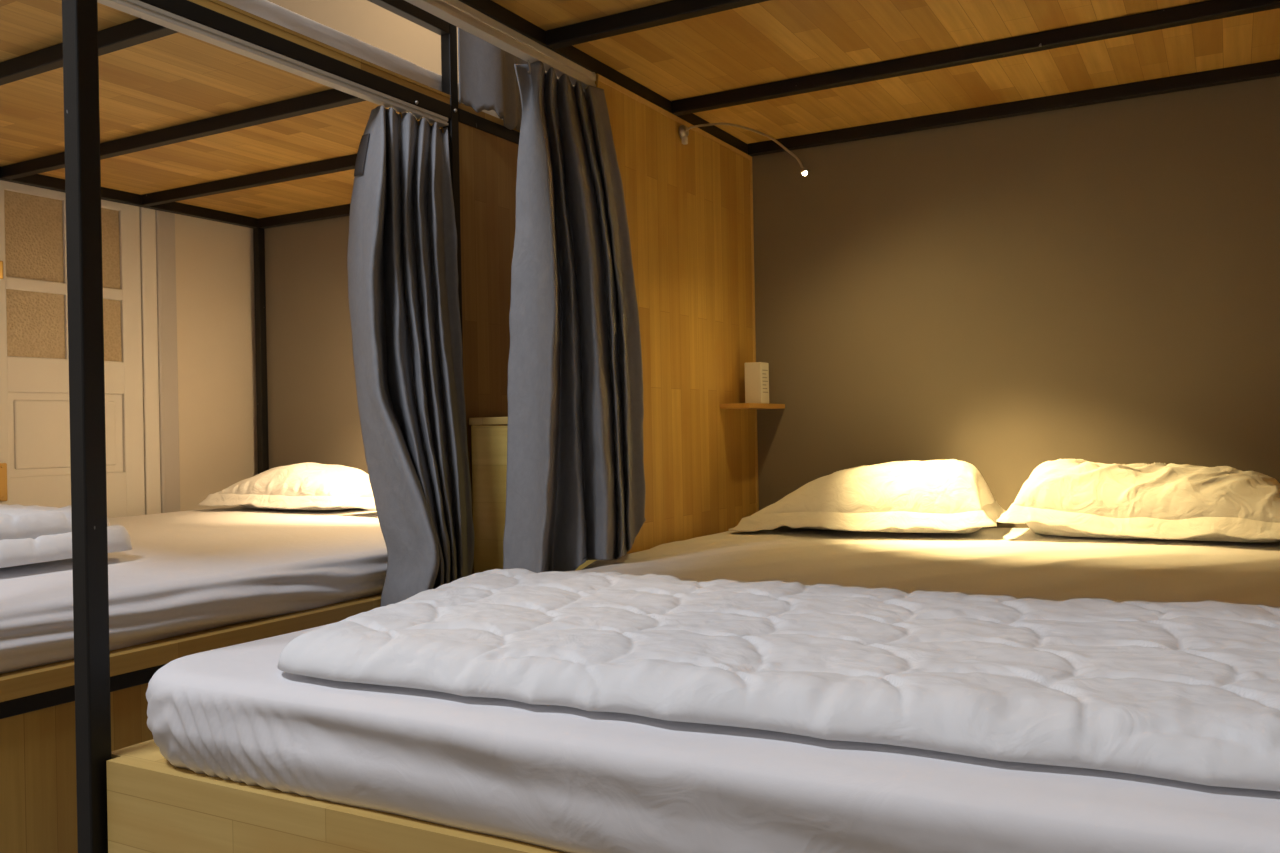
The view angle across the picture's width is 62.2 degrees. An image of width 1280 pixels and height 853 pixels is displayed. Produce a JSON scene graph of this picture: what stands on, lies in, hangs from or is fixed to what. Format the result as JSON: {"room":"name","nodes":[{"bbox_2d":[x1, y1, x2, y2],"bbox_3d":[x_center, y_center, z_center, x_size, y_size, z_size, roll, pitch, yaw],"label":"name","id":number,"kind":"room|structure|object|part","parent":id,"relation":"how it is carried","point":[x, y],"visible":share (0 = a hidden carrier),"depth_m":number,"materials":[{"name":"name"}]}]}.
{"room":"dormitory","nodes":[
{"label":"dormitory","id":0,"kind":"room"},
{"bbox_2d":[175,214,257,510],"bbox_3d":[-2.757,-0.850,1.890,0.120,3.250,5.270,-1,0,29],"label":"wall","id":1,"kind":"structure","parent":0,"point":[215,304],"depth_m":3.89,"materials":[{"name":"beige paint"}]},
{"bbox_2d":[0,180,179,517],"bbox_3d":[-1.790,-0.302,3.457,0.030,2.120,0.649,-1,0,29],"label":"door","id":2,"kind":"structure","parent":1,"relation":"in","point":[139,254],"depth_m":3.50,"materials":[{"name":"white paint"}]},
{"bbox_3d":[-1.933,-0.472,3.191,0.014,0.055,0.033,-1,0,29],"label":"latch plate","id":3,"kind":"part","parent":2,"relation":"part of","materials":[{"name":"gold metal"}]},
{"bbox_3d":[-1.921,0.168,3.191,0.014,0.115,0.033,-1,0,29],"label":"latch plate","id":4,"kind":"part","parent":2,"relation":"part of","materials":[{"name":"gold metal"}]},
{"bbox_3d":[-1.891,-0.588,3.305,0.008,0.275,0.200,-1,0,29],"label":"glass pane","id":5,"kind":"part","parent":2,"relation":"part of","materials":[{"name":"brown glass"}]},
{"bbox_3d":[-1.886,-0.317,3.305,0.008,0.217,0.200,-1,0,29],"label":"glass pane","id":6,"kind":"part","parent":2,"relation":"part of","materials":[{"name":"brown glass"}]},
{"bbox_3d":[-1.830,0.024,3.392,0.014,0.290,0.420,-1,0,29],"label":"panel","id":7,"kind":"part","parent":2,"relation":"part of","materials":[{"name":"white paint"}]},
{"bbox_3d":[-1.786,-0.590,3.493,0.008,0.275,0.170,-1,0,29],"label":"glass pane","id":8,"kind":"part","parent":2,"relation":"part of","materials":[{"name":"brown glass"}]},
{"bbox_3d":[-1.781,-0.319,3.493,0.008,0.217,0.170,-1,0,29],"label":"glass pane","id":9,"kind":"part","parent":2,"relation":"part of","materials":[{"name":"brown glass"}]},
{"bbox_3d":[-1.652,-0.305,3.705,0.029,2.120,0.082,-1,0,29],"label":"casing","id":10,"kind":"part","parent":2,"relation":"part of","materials":[{"name":"grey paint"}]},
{"bbox_2d":[264,0,1279,527],"bbox_3d":[0.890,-0.918,2.803,5.360,3.250,0.120,-1,0,29],"label":"wall","id":11,"kind":"structure","parent":0,"point":[1008,297],"depth_m":2.73,"materials":[{"name":"grey paint"}]},
{"bbox_3d":[-0.407,0.771,0.670,5.600,0.080,5.400,-1,0,29],"label":"floor","id":12,"kind":"structure","parent":0,"visible":0},
{"bbox_2d":[0,0,519,852],"bbox_3d":[-1.270,-0.352,2.772,1.540,2.200,2.049,-1,0,29],"label":"bunk bed","id":13,"kind":"object","parent":12,"relation":"on","point":[213,110],"visible":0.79,"depth_m":2.59,"materials":[{"name":"brown wood"}]},
{"bbox_3d":[-0.595,0.593,2.419,0.018,0.284,2.015,-1,0,29],"label":"panel","id":14,"kind":"part","parent":13,"relation":"part of","materials":[{"name":"brown wood"}]},
{"bbox_3d":[-0.773,0.441,2.096,0.030,0.026,1.280,-1,0,29],"label":"rail","id":15,"kind":"part","parent":13,"relation":"part of","materials":[{"name":"black metal"}]},
{"bbox_3d":[-1.938,-0.758,3.140,0.030,0.035,1.989,-1,0,29],"label":"rail","id":16,"kind":"part","parent":13,"relation":"part of","materials":[{"name":"black metal"}]},
{"bbox_2d":[0,506,387,673],"bbox_3d":[-1.254,0.343,2.767,1.486,0.120,1.985,-1,0,29],"label":"mattress","id":17,"kind":"object","parent":13,"relation":"on","point":[190,571],"visible":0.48,"depth_m":2.21,"materials":[{"name":"fabric"}]},
{"bbox_2d":[0,504,131,567],"bbox_3d":[-1.493,0.226,2.342,0.757,0.099,0.418,-1,0,25],"label":"quilt","id":18,"kind":"object","parent":17,"relation":"on","point":[35,533],"visible":0.83,"depth_m":2.14,"materials":[{"name":"fabric"}]},
{"bbox_2d":[198,462,370,509],"bbox_3d":[-1.151,0.199,3.644,0.647,0.152,0.393,-1,0,29],"label":"pillow","id":19,"kind":"object","parent":17,"relation":"on","point":[308,485],"visible":0.84,"depth_m":3.51,"materials":[{"name":"fabric"}]},
{"bbox_2d":[341,488,375,510],"bbox_3d":[-0.574,0.192,3.323,0.640,0.142,0.380,-1,0,29],"label":"pillow","id":20,"kind":"object","parent":17,"relation":"on","point":[365,500],"visible":0.09,"depth_m":3.29,"materials":[{"name":"fabric"}]},
{"bbox_3d":[-1.438,-0.349,4.021,0.030,2.200,0.030,-1,0,29],"label":"post","id":21,"kind":"part","parent":13,"relation":"part of","materials":[{"name":"black metal"}]},
{"bbox_3d":[-0.793,-0.752,2.101,0.027,0.020,1.250,-1,0,29],"label":"curtain rail","id":22,"kind":"part","parent":13,"relation":"part of","materials":[{"name":"silver metal"}]},
{"bbox_3d":[-0.796,-0.780,2.097,0.030,0.035,1.280,-1,0,29],"label":"rail","id":23,"kind":"part","parent":13,"relation":"part of","materials":[{"name":"black metal"}]},
{"bbox_2d":[219,0,502,119],"bbox_3d":[-1.282,-0.843,2.771,1.468,0.078,1.975,-1,0,29],"label":"mattress","id":24,"kind":"object","parent":13,"relation":"on","point":[267,10],"visible":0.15,"depth_m":2.37,"materials":[{"name":"fabric"}]},
{"bbox_3d":[-0.800,-0.997,2.097,0.030,0.044,1.280,-1,0,29],"label":"guard rail","id":25,"kind":"part","parent":13,"relation":"part of","materials":[{"name":"black metal"}]},
{"bbox_2d":[347,105,474,606],"bbox_3d":[-0.482,-0.113,2.448,0.300,1.264,0.363,-1,0,29],"label":"curtain","id":26,"kind":"object","parent":13,"relation":"hanging from","point":[402,267],"visible":0.87,"depth_m":2.40,"materials":[{"name":"grey fabric"}]},
{"bbox_3d":[-0.465,-0.146,2.668,0.030,1.758,0.030,-1,0,29],"label":"post","id":27,"kind":"part","parent":13,"relation":"part of","materials":[{"name":"black metal"}]},
{"bbox_3d":[-0.297,-0.789,2.991,0.030,0.035,0.709,-1,0,29],"label":"rail","id":28,"kind":"part","parent":13,"relation":"part of","materials":[{"name":"black metal"}]},
{"bbox_3d":[-0.281,-0.194,2.986,0.012,1.156,0.705,-1,0,29],"label":"panel","id":29,"kind":"part","parent":13,"relation":"part of","materials":[{"name":"brown wood"}]},
{"bbox_2d":[458,27,527,129],"bbox_3d":[-0.370,-1.117,2.789,0.042,0.645,0.310,-1,0,29],"label":"curtain","id":30,"kind":"object","parent":13,"relation":"hanging from","point":[488,81],"visible":0.56,"depth_m":2.73,"materials":[{"name":"grey fabric"}]},
{"bbox_2d":[469,417,595,572],"bbox_3d":[-0.068,0.348,2.875,0.431,0.754,0.695,-1,0,29],"label":"cabinet","id":31,"kind":"object","parent":12,"relation":"on","point":[488,434],"visible":0.12,"depth_m":2.65,"materials":[{"name":"brown wood"}]},
{"bbox_3d":[-0.075,-0.019,2.875,0.431,0.019,0.695,-1,0,29],"label":"lid","id":32,"kind":"part","parent":31,"relation":"part of","materials":[{"name":"brown wood"}]},
{"bbox_2d":[62,0,1279,852],"bbox_3d":[0.475,-0.386,1.797,1.582,2.200,2.049,-1,0,29],"label":"bunk bed","id":33,"kind":"object","parent":12,"relation":"on","point":[801,74],"visible":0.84,"depth_m":2.27,"materials":[{"name":"brown wood"}]},
{"bbox_3d":[-0.674,-0.364,1.282,0.029,2.200,0.029,-1,0,29],"label":"post","id":34,"kind":"part","parent":33,"relation":"part of","materials":[{"name":"black metal"}]},
{"bbox_3d":[-0.386,-0.746,1.820,0.027,0.034,1.156,-1,0,29],"label":"curtain rail","id":35,"kind":"part","parent":33,"relation":"part of","materials":[{"name":"silver metal"}]},
{"bbox_2d":[503,60,645,572],"bbox_3d":[-0.124,-0.158,2.175,0.286,1.146,0.225,-1,0,-33],"label":"curtain","id":36,"kind":"object","parent":33,"relation":"hanging from","point":[576,487],"visible":0.98,"depth_m":2.13,"materials":[{"name":"grey fabric"}]},
{"bbox_3d":[-0.184,-0.783,2.178,0.030,0.031,2.020,-1,0,29],"label":"rail","id":37,"kind":"part","parent":33,"relation":"part of","materials":[{"name":"black metal"}]},
{"bbox_3d":[0.116,-0.193,2.684,0.020,1.159,0.845,-1,0,29],"label":"panel","id":38,"kind":"part","parent":33,"relation":"part of","materials":[{"name":"brown wood"}]},
{"bbox_2d":[146,526,1279,852],"bbox_3d":[0.505,0.316,1.785,1.471,0.125,2.035,-1,0,29],"label":"mattress","id":39,"kind":"object","parent":33,"relation":"on","point":[565,779],"visible":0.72,"depth_m":0.99,"materials":[{"name":"fabric"}]},
{"bbox_2d":[277,568,1279,791],"bbox_3d":[0.222,0.240,1.222,1.404,0.045,0.682,-1,0,29],"label":"quilt","id":40,"kind":"object","parent":39,"relation":"on","point":[1189,692],"visible":1,"depth_m":1.04,"materials":[{"name":"fabric"}]},
{"bbox_2d":[728,459,1005,532],"bbox_3d":[0.583,0.171,2.699,0.645,0.171,0.360,-1,0,24],"label":"pillow","id":41,"kind":"object","parent":39,"relation":"on","point":[950,495],"visible":1,"depth_m":2.56,"materials":[{"name":"fabric"}]},
{"bbox_2d":[996,459,1279,542],"bbox_3d":[1.164,0.156,2.386,0.640,0.171,0.360,-1,0,29],"label":"pillow","id":42,"kind":"object","parent":39,"relation":"on","point":[1060,497],"visible":1,"depth_m":2.29,"materials":[{"name":"fabric"}]},
{"bbox_2d":[679,122,807,175],"bbox_3d":[0.249,-0.672,2.574,0.328,0.168,0.034,-1,0,29],"label":"reading lamp","id":43,"kind":"object","parent":33,"relation":"attached to","point":[683,130],"visible":1,"depth_m":2.58,"materials":[{"name":"silver metal"}]},
{"bbox_2d":[682,136,687,144],"bbox_3d":[0.112,-0.715,2.650,0.012,0.018,0.014,-1,0,29],"label":"switch","id":44,"kind":"object","parent":43,"relation":"attached to","point":[684,138],"depth_m":2.64,"materials":[{"name":"white plastic"}]},
{"bbox_2d":[720,403,784,408],"bbox_3d":[0.312,-0.056,2.916,0.084,0.013,0.259,-1,0,29],"label":"wall shelf","id":45,"kind":"object","parent":33,"relation":"attached to","point":[734,405],"visible":1,"depth_m":2.82,"materials":[{"name":"brown wood"}]},
{"bbox_2d":[744,362,768,403],"bbox_3d":[0.322,-0.119,2.918,0.050,0.113,0.057,-1,0,29],"label":"box","id":46,"kind":"object","parent":45,"relation":"on","point":[756,373],"visible":0.88,"depth_m":2.90,"materials":[{"name":"white cardboard"}]}
]}

